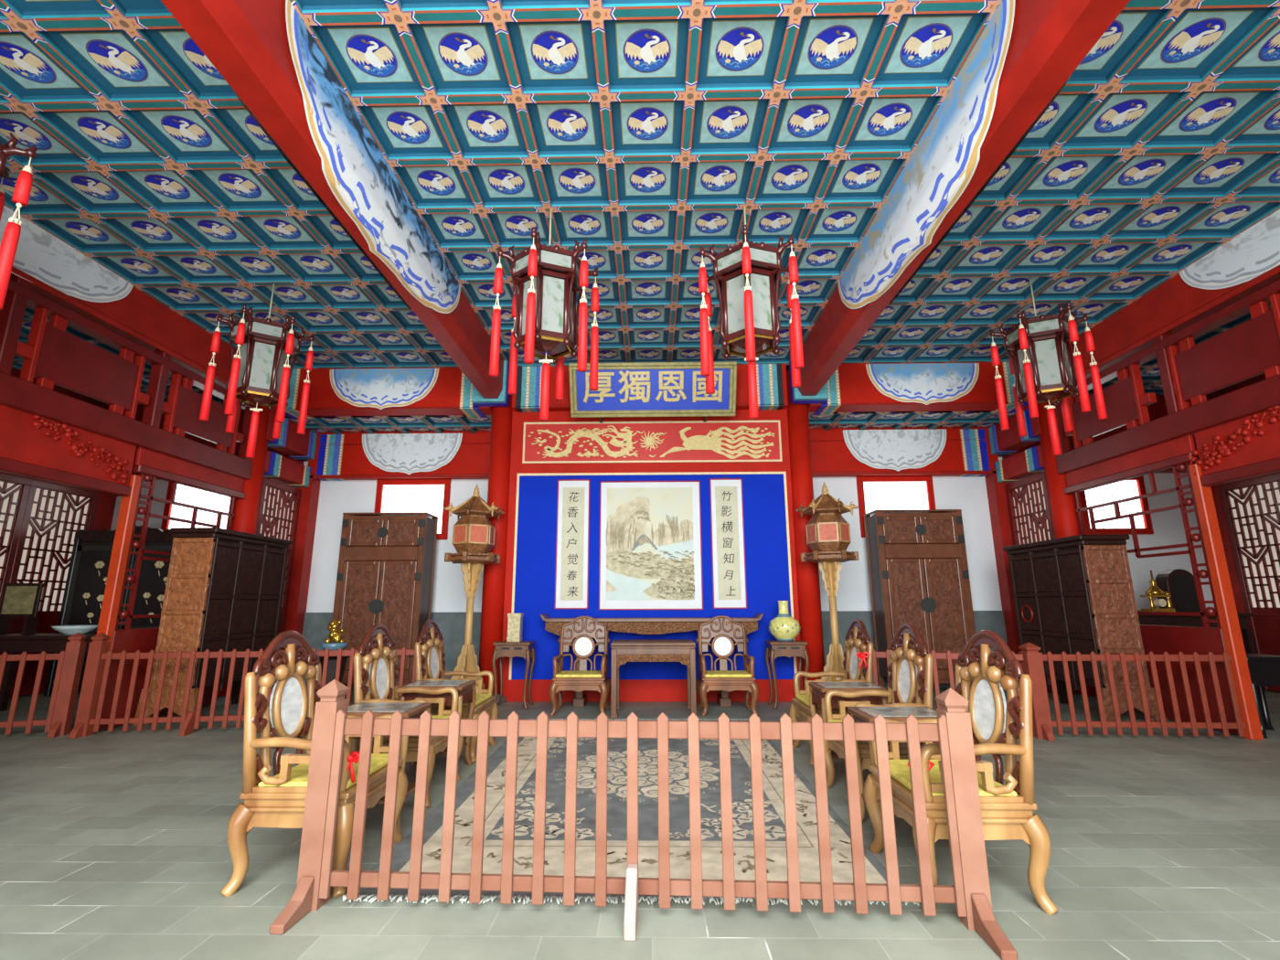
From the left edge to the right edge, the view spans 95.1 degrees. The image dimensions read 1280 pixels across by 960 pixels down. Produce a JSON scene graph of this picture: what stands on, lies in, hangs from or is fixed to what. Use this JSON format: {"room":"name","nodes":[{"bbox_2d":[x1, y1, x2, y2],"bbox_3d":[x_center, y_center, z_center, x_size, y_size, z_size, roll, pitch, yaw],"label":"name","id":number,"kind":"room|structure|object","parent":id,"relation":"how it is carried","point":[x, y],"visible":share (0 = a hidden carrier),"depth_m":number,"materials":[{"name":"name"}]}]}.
{"room":"historic interior","nodes":[
{"label":"historic interior","id":0,"kind":"room"},
{"bbox_2d":[10,366,109,697],"bbox_3d":[-9.662,-0.143,5.469,0.300,5.300,9.900,0,-12,1],"label":"wall","id":1,"kind":"structure","parent":0,"point":[15,372],"depth_m":9.75,"materials":[{"name":"red paint"}]},
{"bbox_2d":[0,472,31,603],"bbox_3d":[-9.382,1.452,8.112,0.070,3.230,1.120,0,-12,1],"label":"door","id":2,"kind":"structure","parent":1,"relation":"in","point":[14,490],"depth_m":8.70,"materials":[{"name":"red paint"}]},
{"bbox_2d":[0,479,98,697],"bbox_3d":[-9.362,1.684,9.207,0.070,3.230,1.120,0,-12,1],"label":"door","id":3,"kind":"structure","parent":1,"relation":"in","point":[53,514],"depth_m":9.23,"materials":[{"name":"red paint"}]},
{"bbox_2d":[0,471,118,531],"bbox_3d":[-9.401,1.131,7.393,0.140,3.600,5.600,0,-12,1],"label":"trim","id":4,"kind":"structure","parent":1,"relation":"attached to","point":[106,502],"depth_m":10.16,"materials":[{"name":"red paint"}]},
{"bbox_2d":[11,306,223,404],"bbox_3d":[-7.886,-1.981,7.700,3.284,0.081,5.628,0,-12,1],"label":"ceiling","id":5,"kind":"structure","parent":0,"point":[28,315],"depth_m":8.23,"materials":[{"name":"beige paint"}]},
{"bbox_2d":[0,0,458,369],"bbox_3d":[-4.240,-2.613,5.249,3.384,0.081,8.092,0,-12,1],"label":"ceiling","id":6,"kind":"structure","parent":0,"point":[148,164],"depth_m":5.24,"materials":[{"name":"teal paint"}]},
{"bbox_2d":[0,132,37,309],"bbox_3d":[-4.571,-1.873,3.709,0.897,2.114,0.963,2,-12,-11],"label":"lantern","id":7,"kind":"object","parent":6,"relation":"hanging from","point":[8,247],"visible":1,"depth_m":3.94,"materials":[{"name":"brown wood"}]},
{"bbox_2d":[198,283,314,458],"bbox_3d":[-4.220,-1.275,6.540,0.897,2.114,0.963,2,-12,-11],"label":"lantern","id":8,"kind":"object","parent":6,"relation":"hanging from","point":[261,373],"visible":1,"depth_m":6.36,"materials":[{"name":"brown wood"}]},
{"bbox_2d":[284,415,491,434],"bbox_3d":[-4.141,-0.927,9.982,3.684,0.081,1.284,0,-12,1],"label":"ceiling","id":9,"kind":"structure","parent":0,"point":[336,425],"depth_m":9.91,"materials":[{"name":"teal paint"}]},
{"bbox_2d":[0,687,1279,959],"bbox_3d":[0.031,1.690,1.176,28.000,0.120,21.000,0,-12,1],"label":"floor","id":10,"kind":"structure","parent":0,"point":[114,846],"depth_m":2.96,"materials":[{"name":"tile"}]},
{"bbox_2d":[0,632,87,738],"bbox_3d":[-6.745,2.150,6.106,1.340,1.060,0.220,4,-13,-18],"label":"picket fence","id":11,"kind":"object","parent":10,"relation":"on","point":[58,721],"visible":0.98,"depth_m":6.24,"materials":[{"name":"red wood"}]},
{"bbox_2d":[0,633,96,711],"bbox_3d":[-7.610,2.495,7.532,1.700,0.980,0.600,0,-12,1],"label":"desk","id":12,"kind":"object","parent":10,"relation":"on","point":[13,644],"visible":0.36,"depth_m":7.35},
{"bbox_2d":[0,583,43,634],"bbox_3d":[-8.182,1.694,7.712,0.440,0.660,0.160,1,-12,-7],"label":"screen","id":13,"kind":"object","parent":12,"relation":"on","point":[18,600],"visible":1,"depth_m":7.71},
{"bbox_2d":[0,586,37,614],"bbox_3d":[-8.180,1.582,7.714,0.360,0.360,0.007,1,-12,-7],"label":"picture","id":14,"kind":"object","parent":13,"relation":"attached to","point":[16,600],"depth_m":7.71},
{"bbox_2d":[51,624,97,635],"bbox_3d":[-7.283,1.936,7.552,0.480,0.115,0.480,0,-12,1],"label":"bowl","id":15,"kind":"object","parent":12,"relation":"on","point":[67,630],"visible":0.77,"depth_m":7.44,"materials":[{"name":"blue ceramic"}]},
{"bbox_2d":[43,525,173,696],"bbox_3d":[-8.082,2.049,9.363,2.000,2.613,0.520,0,-12,1],"label":"folding screen","id":16,"kind":"object","parent":10,"relation":"on","point":[83,595],"visible":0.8,"depth_m":9.22,"materials":[{"name":"black paint"}]},
{"bbox_2d":[0,273,260,733],"bbox_3d":[-5.936,0.538,6.715,0.180,4.460,3.750,0,-12,1],"label":"wall","id":17,"kind":"structure","parent":10,"relation":"on","point":[48,434],"depth_m":6.58,"materials":[{"name":"red paint"}]},
{"bbox_2d":[0,204,235,389],"bbox_3d":[-6.073,-2.361,5.311,0.410,0.847,8.600,0,-12,1],"label":"ceiling beam","id":18,"kind":"structure","parent":17,"relation":"attached to","point":[56,271],"depth_m":6.47,"materials":[{"name":"red paint"}]},
{"bbox_2d":[207,405,269,705],"bbox_3d":[-5.930,0.889,8.710,0.520,4.600,0.520,0,-12,1],"label":"trim","id":19,"kind":"structure","parent":17,"relation":"attached to","point":[245,511],"depth_m":8.77,"materials":[{"name":"red paint"}]},
{"bbox_2d":[239,477,301,693],"bbox_3d":[-5.891,1.665,9.287,0.070,3.280,1.010,0,-12,1],"label":"door","id":20,"kind":"structure","parent":17,"relation":"in","point":[280,502],"depth_m":9.60,"materials":[{"name":"red paint"}]},
{"bbox_2d":[265,367,491,419],"bbox_3d":[-4.065,-1.484,9.312,3.520,0.919,0.463,0,-12,1],"label":"trim","id":21,"kind":"structure","parent":17,"relation":"attached to","point":[402,391],"depth_m":9.08,"materials":[{"name":"red paint"}]},
{"bbox_2d":[132,527,292,725],"bbox_3d":[-5.471,1.861,7.709,0.700,2.280,1.580,0,-12,1],"label":"display cabinet","id":22,"kind":"object","parent":10,"relation":"on","point":[224,588],"visible":0.91,"depth_m":7.20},
{"bbox_2d":[68,632,415,738],"bbox_3d":[-4.221,2.218,6.465,3.500,1.060,0.273,1,-12,-8],"label":"picket fence","id":23,"kind":"object","parent":10,"relation":"on","point":[88,720],"visible":0.62,"depth_m":6.35,"materials":[{"name":"red wood"}]},
{"bbox_2d":[220,630,407,897],"bbox_3d":[-1.714,1.460,3.224,0.653,1.224,0.730,0,-12,1],"label":"armchair","id":24,"kind":"object","parent":10,"relation":"on","point":[278,800],"visible":0.73,"depth_m":2.98,"materials":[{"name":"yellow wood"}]},
{"bbox_2d":[258,753,388,789],"bbox_3d":[-1.677,1.585,3.196,0.450,0.040,0.590,0,-12,1],"label":"cushion","id":25,"kind":"object","parent":24,"relation":"on","point":[298,779],"depth_m":3.06,"materials":[{"name":"yellow fabric"}]},
{"bbox_2d":[346,751,359,782],"bbox_3d":[-1.447,1.432,2.941,0.129,0.147,0.087,0,-12,1],"label":"ribbon","id":26,"kind":"object","parent":24,"relation":"attached to","point":[354,757],"visible":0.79,"depth_m":2.91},
{"bbox_2d":[319,656,349,684],"bbox_3d":[-3.785,2.506,7.154,0.444,0.780,0.444,-5,-13,23],"label":"pedestal","id":27,"kind":"object","parent":10,"relation":"on","point":[332,660],"visible":0.09,"depth_m":7.07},
{"bbox_2d":[320,619,348,650],"bbox_3d":[-3.787,1.934,7.275,0.300,0.386,0.300,0,-12,1],"label":"bonsai","id":28,"kind":"object","parent":27,"relation":"on","point":[336,634],"visible":0.98,"depth_m":7.20,"materials":[{"name":"gold ceramic"}]},
{"bbox_2d":[320,641,348,650],"bbox_3d":[-3.787,2.069,7.247,0.300,0.110,0.300,0,-12,1],"label":"pot","id":29,"kind":"object","parent":27,"relation":"on","point":[332,645],"depth_m":7.14,"materials":[{"name":"blue ceramic"}]},
{"bbox_2d":[330,512,437,686],"bbox_3d":[-4.131,1.954,9.449,1.368,2.810,0.570,0,-12,1],"label":"wardrobe","id":30,"kind":"object","parent":10,"relation":"on","point":[385,576],"visible":0.86,"depth_m":9.29,"materials":[{"name":"brown wood"}]},
{"bbox_2d":[347,702,431,833],"bbox_3d":[-1.696,1.831,3.763,0.536,0.704,0.415,0,-12,1],"label":"table","id":31,"kind":"object","parent":10,"relation":"on","point":[409,709],"visible":0.09,"depth_m":3.76,"materials":[{"name":"brown wood"}]},
{"bbox_2d":[375,783,415,804],"bbox_3d":[-1.695,1.997,3.728,0.460,0.025,0.340,0,-12,1],"label":"shelf","id":32,"kind":"object","parent":31,"relation":"attached to","point":[410,786],"depth_m":3.73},
{"bbox_2d":[350,623,464,808],"bbox_3d":[-1.738,1.711,4.413,0.653,1.224,0.730,0,-12,1],"label":"armchair","id":33,"kind":"object","parent":10,"relation":"on","point":[378,682],"visible":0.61,"depth_m":4.39,"materials":[{"name":"wood"}]},
{"bbox_2d":[399,680,476,765],"bbox_3d":[-1.715,2.078,4.928,0.536,0.704,0.415,0,-12,1],"label":"table","id":34,"kind":"object","parent":10,"relation":"on","point":[465,693],"visible":0.45,"depth_m":4.90,"materials":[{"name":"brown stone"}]},
{"bbox_2d":[435,742,467,755],"bbox_3d":[-1.714,2.243,4.893,0.460,0.025,0.340,0,-12,1],"label":"shelf","id":35,"kind":"object","parent":34,"relation":"attached to","point":[444,752],"depth_m":4.74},
{"bbox_2d":[409,619,498,762],"bbox_3d":[-1.737,1.951,5.548,0.653,1.224,0.730,0,-12,1],"label":"armchair","id":36,"kind":"object","parent":10,"relation":"on","point":[430,661],"visible":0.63,"depth_m":5.56,"materials":[{"name":"wood"}]},
{"bbox_2d":[462,693,491,706],"bbox_3d":[-1.700,2.077,5.521,0.450,0.040,0.590,0,-12,1],"label":"cushion","id":37,"kind":"object","parent":36,"relation":"on","point":[481,698],"depth_m":5.55,"materials":[{"name":"yellow fabric"}]},
{"bbox_2d":[444,484,504,693],"bbox_3d":[-2.317,1.539,8.017,0.743,3.020,0.851,0,-12,1],"label":"lantern","id":38,"kind":"object","parent":10,"relation":"on","point":[474,533],"visible":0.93,"depth_m":7.97,"materials":[{"name":"brown wood"}]},
{"bbox_2d":[491,640,535,709],"bbox_3d":[-1.711,2.629,7.919,0.508,0.858,0.408,0,-12,1],"label":"stand","id":39,"kind":"object","parent":10,"relation":"on","point":[525,649],"visible":0.96,"depth_m":7.81,"materials":[{"name":"brown wood"}]},
{"bbox_2d":[506,613,523,641],"bbox_3d":[-1.714,2.021,8.027,0.184,0.375,0.184,0,-12,1],"label":"pot","id":40,"kind":"object","parent":39,"relation":"on","point":[515,622],"visible":1,"depth_m":7.95,"materials":[{"name":"beige ceramic"}]},
{"bbox_2d":[548,616,610,716],"bbox_3d":[-0.763,2.391,7.604,0.730,1.209,0.648,0,-12,1],"label":"armchair","id":41,"kind":"object","parent":10,"relation":"on","point":[583,628],"visible":0.98,"depth_m":7.80,"materials":[{"name":"brown wood"}]},
{"bbox_2d":[555,670,601,677],"bbox_3d":[-0.763,2.502,7.545,0.590,0.040,0.450,0,-12,1],"label":"cushion","id":42,"kind":"object","parent":41,"relation":"on","point":[581,673],"depth_m":7.35,"materials":[{"name":"yellow fabric"}]},
{"bbox_2d":[342,718,919,906],"bbox_3d":[-0.023,2.392,4.823,2.702,0.016,4.398,0,-12,1],"label":"rug","id":43,"kind":"object","parent":10,"relation":"on","point":[710,816],"visible":0.49,"depth_m":3.68,"materials":[{"name":"fabric"}]},
{"bbox_2d":[269,679,1017,959],"bbox_3d":[-0.041,1.423,2.596,3.058,0.990,0.325,-1,-12,3],"label":"picket fence","id":44,"kind":"object","parent":10,"relation":"on","point":[970,890],"visible":1,"depth_m":2.65,"materials":[{"name":"red paint"}]},
{"bbox_2d":[539,613,763,706],"bbox_3d":[0.161,2.477,8.122,3.084,1.214,0.400,0,-12,1],"label":"altar table","id":45,"kind":"object","parent":10,"relation":"on","point":[643,625],"visible":0.67,"depth_m":8.04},
{"bbox_2d":[610,639,696,717],"bbox_3d":[0.171,2.518,7.500,1.058,0.875,0.728,0,-12,1],"label":"square table","id":46,"kind":"object","parent":10,"relation":"on","point":[683,651],"visible":0.91,"depth_m":7.23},
{"bbox_2d":[695,615,758,716],"bbox_3d":[1.107,2.379,7.573,0.730,1.209,0.648,0,-12,1],"label":"armchair","id":47,"kind":"object","parent":10,"relation":"on","point":[720,627],"visible":0.99,"depth_m":7.76,"materials":[{"name":"wood"}]},
{"bbox_2d":[704,670,751,677],"bbox_3d":[1.106,2.490,7.514,0.590,0.040,0.450,0,-12,1],"label":"cushion","id":48,"kind":"object","parent":47,"relation":"on","point":[708,673],"depth_m":7.32,"materials":[{"name":"yellow fabric"}]},
{"bbox_2d":[764,640,809,709],"bbox_3d":[1.978,2.605,7.857,0.508,0.858,0.408,0,-12,1],"label":"stand","id":49,"kind":"object","parent":10,"relation":"on","point":[774,648],"visible":0.83,"depth_m":7.75,"materials":[{"name":"brown wood"}]},
{"bbox_2d":[768,600,800,641],"bbox_3d":[1.966,1.919,7.982,0.434,0.535,0.430,0,-12,1],"label":"vase","id":50,"kind":"object","parent":49,"relation":"on","point":[784,627],"visible":1,"depth_m":7.84,"materials":[{"name":"yellow ceramic"}]},
{"bbox_2d":[794,481,858,681],"bbox_3d":[2.602,1.507,7.935,0.743,3.020,0.851,3,-12,-13],"label":"lantern","id":51,"kind":"object","parent":10,"relation":"on","point":[827,532],"visible":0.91,"depth_m":7.89,"materials":[{"name":"brown wood"}]},
{"bbox_2d":[789,618,873,766],"bbox_3d":[1.765,1.912,5.411,0.653,1.224,0.730,0,-12,1],"label":"armchair","id":52,"kind":"object","parent":10,"relation":"on","point":[857,640],"visible":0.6,"depth_m":5.46,"materials":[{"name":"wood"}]},
{"bbox_2d":[795,694,820,706],"bbox_3d":[1.728,2.038,5.385,0.450,0.040,0.590,0,-12,1],"label":"cushion","id":53,"kind":"object","parent":52,"relation":"on","point":[803,699],"depth_m":5.45,"materials":[{"name":"yellow fabric"}]},
{"bbox_2d":[808,682,887,768],"bbox_3d":[1.703,2.030,4.754,0.536,0.704,0.415,0,-12,1],"label":"table","id":54,"kind":"object","parent":10,"relation":"on","point":[816,696],"visible":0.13,"depth_m":4.65,"materials":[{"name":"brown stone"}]},
{"bbox_2d":[832,749,844,759],"bbox_3d":[1.703,2.196,4.719,0.460,0.025,0.340,0,-12,1],"label":"shelf","id":55,"kind":"object","parent":54,"relation":"attached to","point":[834,754],"depth_m":4.56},
{"bbox_2d":[823,622,933,788],"bbox_3d":[1.683,1.654,4.189,0.653,1.224,0.730,0,-12,1],"label":"armchair","id":56,"kind":"object","parent":10,"relation":"on","point":[910,678],"visible":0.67,"depth_m":4.22,"materials":[{"name":"wood"}]},
{"bbox_2d":[847,706,938,848],"bbox_3d":[1.611,1.777,3.551,0.536,0.704,0.415,0,-12,1],"label":"table","id":57,"kind":"object","parent":10,"relation":"on","point":[860,714],"visible":0.12,"depth_m":3.63,"materials":[{"name":"grey stone"}]},
{"bbox_2d":[864,509,975,687],"bbox_3d":[4.458,1.898,9.306,1.368,2.810,0.570,0,-12,1],"label":"wardrobe","id":58,"kind":"object","parent":10,"relation":"on","point":[918,566],"visible":0.84,"depth_m":9.15,"materials":[{"name":"brown wood"}]},
{"bbox_2d":[873,649,1023,732],"bbox_3d":[3.244,2.246,6.269,1.604,0.880,0.070,-3,-12,15],"label":"picket fence","id":59,"kind":"object","parent":10,"relation":"on","point":[948,655],"visible":0.23,"depth_m":6.30,"materials":[{"name":"red wood"}]},
{"bbox_2d":[863,629,1058,915],"bbox_3d":[1.587,1.413,3.051,0.653,1.224,0.730,0,-12,1],"label":"armchair","id":60,"kind":"object","parent":10,"relation":"on","point":[1007,813],"visible":0.7,"depth_m":2.81,"materials":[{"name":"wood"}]},
{"bbox_2d":[875,759,1017,795],"bbox_3d":[1.551,1.540,3.025,0.450,0.040,0.590,0,-12,1],"label":"cushion","id":61,"kind":"object","parent":60,"relation":"on","point":[900,771],"depth_m":2.98,"materials":[{"name":"yellow fabric"}]},
{"bbox_2d":[1002,534,1167,722],"bbox_3d":[5.558,1.858,7.511,0.700,2.140,1.580,0,-12,1],"label":"wardrobe","id":62,"kind":"object","parent":10,"relation":"on","point":[1072,594],"visible":0.9,"depth_m":6.99,"materials":[{"name":"brown wood"}]},
{"bbox_2d":[1018,642,1245,741],"bbox_3d":[5.036,2.148,5.974,2.018,0.940,0.250,-1,-12,4],"label":"picket fence","id":63,"kind":"object","parent":10,"relation":"on","point":[1032,663],"visible":0.98,"depth_m":5.96,"materials":[{"name":"red wood"}]},
{"bbox_2d":[1047,278,1279,739],"bbox_3d":[6.162,0.459,6.513,0.180,4.460,3.750,0,-12,1],"label":"wall","id":64,"kind":"structure","parent":10,"relation":"on","point":[1236,432],"depth_m":6.40,"materials":[{"name":"red paint"}]},
{"bbox_2d":[807,362,1040,415],"bbox_3d":[4.353,-1.539,9.172,3.520,0.919,0.463,0,-12,1],"label":"trim","id":65,"kind":"structure","parent":64,"relation":"attached to","point":[893,388],"depth_m":8.94,"materials":[{"name":"red paint"}]},
{"bbox_2d":[1004,471,1077,694],"bbox_3d":[6.217,1.586,9.085,0.070,3.280,1.010,0,-12,1],"label":"door","id":66,"kind":"structure","parent":64,"relation":"in","point":[1028,499],"depth_m":9.29,"materials":[{"name":"red paint"}]},
{"bbox_2d":[1037,402,1098,705],"bbox_3d":[6.228,0.809,8.508,0.520,4.600,0.520,0,-12,1],"label":"column","id":67,"kind":"structure","parent":64,"relation":"attached to","point":[1065,519],"depth_m":8.52,"materials":[{"name":"red paint"}]},
{"bbox_2d":[1068,209,1279,378],"bbox_3d":[6.215,-2.441,5.106,0.410,0.847,8.600,0,-12,1],"label":"trim","id":68,"kind":"structure","parent":64,"relation":"attached to","point":[1248,262],"depth_m":6.41,"materials":[{"name":"red paint"}]},
{"bbox_2d":[1138,612,1256,653],"bbox_3d":[7.705,2.494,8.279,1.600,1.200,0.560,0,-12,1],"label":"side table","id":69,"kind":"object","parent":10,"relation":"on","point":[1196,621],"visible":0.23,"depth_m":8.13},
{"bbox_2d":[1140,570,1175,611],"bbox_3d":[7.371,1.595,8.383,0.320,0.600,0.220,0,-12,1],"label":"clock","id":70,"kind":"object","parent":69,"relation":"on","point":[1153,591],"visible":1,"depth_m":8.29,"materials":[{"name":"gold metal"}]},
{"bbox_2d":[1154,568,1200,612],"bbox_3d":[7.874,1.623,8.569,0.440,0.620,0.226,0,-12,1],"label":"mantel clock","id":71,"kind":"object","parent":69,"relation":"on","point":[1179,583],"visible":0.81,"depth_m":8.47,"materials":[{"name":"black paint"}]},
{"bbox_2d":[1246,653,1279,738],"bbox_3d":[6.559,2.281,6.208,0.549,0.812,0.470,0,-12,1],"label":"stand","id":72,"kind":"object","parent":10,"relation":"on","point":[1264,669],"visible":0.45,"depth_m":6.07,"materials":[{"name":"black paint"}]},
{"bbox_2d":[289,0,1001,366],"bbox_3d":[0.069,-2.641,5.178,4.473,0.081,8.092,0,-12,1],"label":"ceiling","id":73,"kind":"structure","parent":0,"point":[646,130],"depth_m":4.56,"materials":[{"name":"blue paint"}]},
{"bbox_2d":[489,209,598,421],"bbox_3d":[-0.832,-1.552,5.280,0.897,2.114,0.963,0,-12,1],"label":"lantern","id":74,"kind":"object","parent":73,"relation":"hanging from","point":[549,279],"visible":1,"depth_m":5.10,"materials":[{"name":"brown wood"}]},
{"bbox_2d":[698,206,804,419],"bbox_3d":[0.977,-1.563,5.250,0.897,2.114,0.963,-1,-12,5],"label":"lantern","id":75,"kind":"object","parent":73,"relation":"hanging from","point":[747,274],"visible":1,"depth_m":5.07,"materials":[{"name":"brown wood"}]},
{"bbox_2d":[502,406,802,702],"bbox_3d":[0.152,1.000,8.742,4.600,4.360,0.198,0,-12,1],"label":"wall","id":76,"kind":"structure","parent":0,"point":[756,452],"depth_m":8.76,"materials":[{"name":"blue paint"}]},
{"bbox_2d":[160,0,509,406],"bbox_3d":[-2.340,-2.270,5.148,0.510,0.655,8.450,0,-12,1],"label":"ceiling beam","id":77,"kind":"structure","parent":76,"relation":"attached to","point":[264,50],"depth_m":4.20,"materials":[{"name":"red paint"}]},
{"bbox_2d":[478,394,512,703],"bbox_3d":[-2.149,0.742,8.796,0.510,4.900,0.510,0,-12,1],"label":"column","id":78,"kind":"structure","parent":76,"relation":"attached to","point":[494,579],"depth_m":8.63,"materials":[{"name":"red paint"}]},
{"bbox_2d":[554,477,589,608],"bbox_3d":[-1.000,0.912,8.692,0.490,1.962,0.022,0,-12,1],"label":"scroll","id":79,"kind":"object","parent":76,"relation":"hanging from","point":[571,578],"visible":1,"depth_m":8.68,"materials":[{"name":"paper"}]},
{"bbox_2d":[511,363,788,412],"bbox_3d":[0.144,-1.514,9.247,4.240,0.912,0.454,0,-12,1],"label":"trim","id":80,"kind":"structure","parent":76,"relation":"attached to","point":[772,381],"depth_m":9.01,"materials":[{"name":"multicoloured paint"}]},
{"bbox_2d":[598,478,703,609],"bbox_3d":[0.155,0.924,8.657,1.510,1.947,0.045,0,-12,1],"label":"painting","id":81,"kind":"object","parent":76,"relation":"hanging from","point":[651,557],"visible":1,"depth_m":8.65,"materials":[{"name":"paper"}]},
{"bbox_2d":[568,361,736,423],"bbox_3d":[0.193,-1.310,8.812,2.460,0.745,0.700,0,-12,1],"label":"board","id":82,"kind":"object","parent":76,"relation":"attached to","point":[624,389],"visible":0.86,"depth_m":8.67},
{"bbox_2d":[709,476,746,608],"bbox_3d":[1.300,0.897,8.654,0.490,1.962,0.022,0,-12,1],"label":"scroll","id":83,"kind":"object","parent":76,"relation":"hanging from","point":[728,549],"visible":1,"depth_m":8.64,"materials":[{"name":"paper"}]},
{"bbox_2d":[786,370,824,694],"bbox_3d":[2.450,0.712,8.719,0.510,4.900,0.510,0,-12,1],"label":"trim","id":84,"kind":"structure","parent":76,"relation":"attached to","point":[807,572],"depth_m":8.57,"materials":[{"name":"red paint"}]},
{"bbox_2d":[788,0,1130,404],"bbox_3d":[2.480,-2.301,5.068,0.510,0.655,8.450,0,-12,1],"label":"ceiling beam","id":85,"kind":"structure","parent":76,"relation":"attached to","point":[1026,54],"depth_m":4.21,"materials":[{"name":"red paint"}]},
{"bbox_2d":[110,394,1214,688],"bbox_3d":[0.176,0.845,10.281,20.000,5.300,0.330,0,-12,1],"label":"wall","id":86,"kind":"structure","parent":0,"point":[967,494],"depth_m":10.00,"materials":[{"name":"white paint"}]},
{"bbox_2d":[160,481,230,530],"bbox_3d":[-7.726,0.463,10.343,1.320,1.120,0.085,0,-12,1],"label":"window","id":87,"kind":"structure","parent":86,"relation":"in","point":[185,495],"depth_m":10.35,"materials":[{"name":"glass"}]},
{"bbox_2d":[123,404,304,479],"bbox_3d":[-7.731,-0.691,10.518,3.400,1.350,0.220,0,-12,1],"label":"trim","id":88,"kind":"structure","parent":86,"relation":"attached to","point":[139,413],"depth_m":10.43,"materials":[{"name":"red paint"}]},
{"bbox_2d":[263,411,317,487],"bbox_3d":[-5.892,-0.457,9.761,0.324,0.972,1.500,0,-12,1],"label":"trim","id":89,"kind":"structure","parent":86,"relation":"attached to","point":[301,447],"depth_m":9.67,"materials":[{"name":"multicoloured paint"}]},
{"bbox_2d":[282,472,320,664],"bbox_3d":[-5.854,1.664,9.961,0.340,3.600,0.270,0,-12,1],"label":"trim","id":90,"kind":"structure","parent":86,"relation":"attached to","point":[302,562],"depth_m":9.96,"materials":[{"name":"red paint"}]},
{"bbox_2d":[307,430,490,480],"bbox_3d":[-3.981,-0.550,10.395,3.700,1.100,0.330,0,-12,1],"label":"trim","id":91,"kind":"structure","parent":86,"relation":"attached to","point":[448,454],"depth_m":10.24,"materials":[{"name":"red paint"}]},
{"bbox_2d":[373,479,451,539],"bbox_3d":[-3.997,0.512,10.266,1.300,1.070,0.085,0,-12,1],"label":"window","id":92,"kind":"structure","parent":86,"relation":"in","point":[432,496],"depth_m":10.31,"materials":[{"name":"glass"}]},
{"bbox_2d":[855,475,935,537],"bbox_3d":[4.442,0.457,10.125,1.300,1.070,0.085,0,-12,1],"label":"window","id":93,"kind":"structure","parent":86,"relation":"in","point":[874,492],"depth_m":10.17,"materials":[{"name":"glass"}]},
{"bbox_2d":[809,426,998,477],"bbox_3d":[4.317,-0.604,10.257,3.700,1.100,0.330,0,-12,1],"label":"trim","id":94,"kind":"structure","parent":86,"relation":"attached to","point":[905,451],"depth_m":10.09,"materials":[{"name":"red paint"}]},
{"bbox_2d":[984,468,1020,682],"bbox_3d":[6.204,1.585,9.760,0.340,3.600,0.270,0,-12,1],"label":"trim","id":95,"kind":"structure","parent":86,"relation":"attached to","point":[997,495],"depth_m":9.79,"materials":[{"name":"red paint"}]},
{"bbox_2d":[987,408,1044,482],"bbox_3d":[6.207,-0.536,9.560,0.324,0.972,1.500,0,-12,1],"label":"trim","id":96,"kind":"structure","parent":86,"relation":"attached to","point":[1029,462],"depth_m":9.49,"materials":[{"name":"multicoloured paint"}]},
{"bbox_2d":[1002,394,1197,473],"bbox_3d":[8.067,-0.794,10.255,3.400,1.350,0.220,0,-12,1],"label":"trim","id":97,"kind":"structure","parent":86,"relation":"attached to","point":[1157,410],"depth_m":10.16,"materials":[{"name":"red paint"}]},
{"bbox_2d":[1079,475,1153,534],"bbox_3d":[8.141,0.418,10.067,1.140,1.040,0.085,0,-12,1],"label":"window","id":98,"kind":"structure","parent":86,"relation":"in","point":[1135,486],"depth_m":10.05,"materials":[{"name":"glass"}]},
{"bbox_2d":[808,410,1015,430],"bbox_3d":[4.458,-0.983,9.839,3.684,0.081,1.284,0,-12,1],"label":"ceiling","id":99,"kind":"structure","parent":0,"point":[862,420],"depth_m":9.77,"materials":[{"name":"blue paint"}]},
{"bbox_2d":[841,0,1279,363],"bbox_3d":[4.378,-2.669,5.106,3.384,0.081,8.092,0,-12,1],"label":"ceiling","id":100,"kind":"structure","parent":0,"point":[1160,148],"depth_m":5.29,"materials":[{"name":"blue paint"}]},
{"bbox_2d":[989,277,1107,455],"bbox_3d":[4.501,-1.303,6.532,0.897,2.114,0.963,2,-12,-12],"label":"lantern","id":101,"kind":"object","parent":100,"relation":"hanging from","point":[1043,370],"visible":1,"depth_m":6.35,"materials":[{"name":"brown wood"}]},
{"bbox_2d":[1088,301,1271,395],"bbox_3d":[8.111,-2.085,7.434,3.284,0.081,5.628,0,-12,1],"label":"ceiling","id":102,"kind":"structure","parent":0,"point":[1150,374],"depth_m":9.12,"materials":[{"name":"blue paint"}]},
{"bbox_2d":[1205,373,1279,692],"bbox_3d":[9.835,-0.270,5.145,0.300,5.300,9.900,0,-12,1],"label":"wall","id":103,"kind":"structure","parent":0,"point":[1262,377],"depth_m":9.55,"materials":[{"name":"red paint"}]},
{"bbox_2d":[1210,471,1279,690],"bbox_3d":[9.656,1.007,7.076,0.140,3.600,5.600,0,-12,1],"label":"trim","id":104,"kind":"structure","parent":103,"relation":"attached to","point":[1239,603],"depth_m":9.60,"materials":[{"name":"red paint"}]},
{"bbox_2d":[1218,472,1279,692],"bbox_3d":[9.685,1.560,8.890,0.070,3.230,1.120,0,-12,1],"label":"door","id":105,"kind":"structure","parent":103,"relation":"in","point":[1251,506],"depth_m":9.15,"materials":[{"name":"red paint"}]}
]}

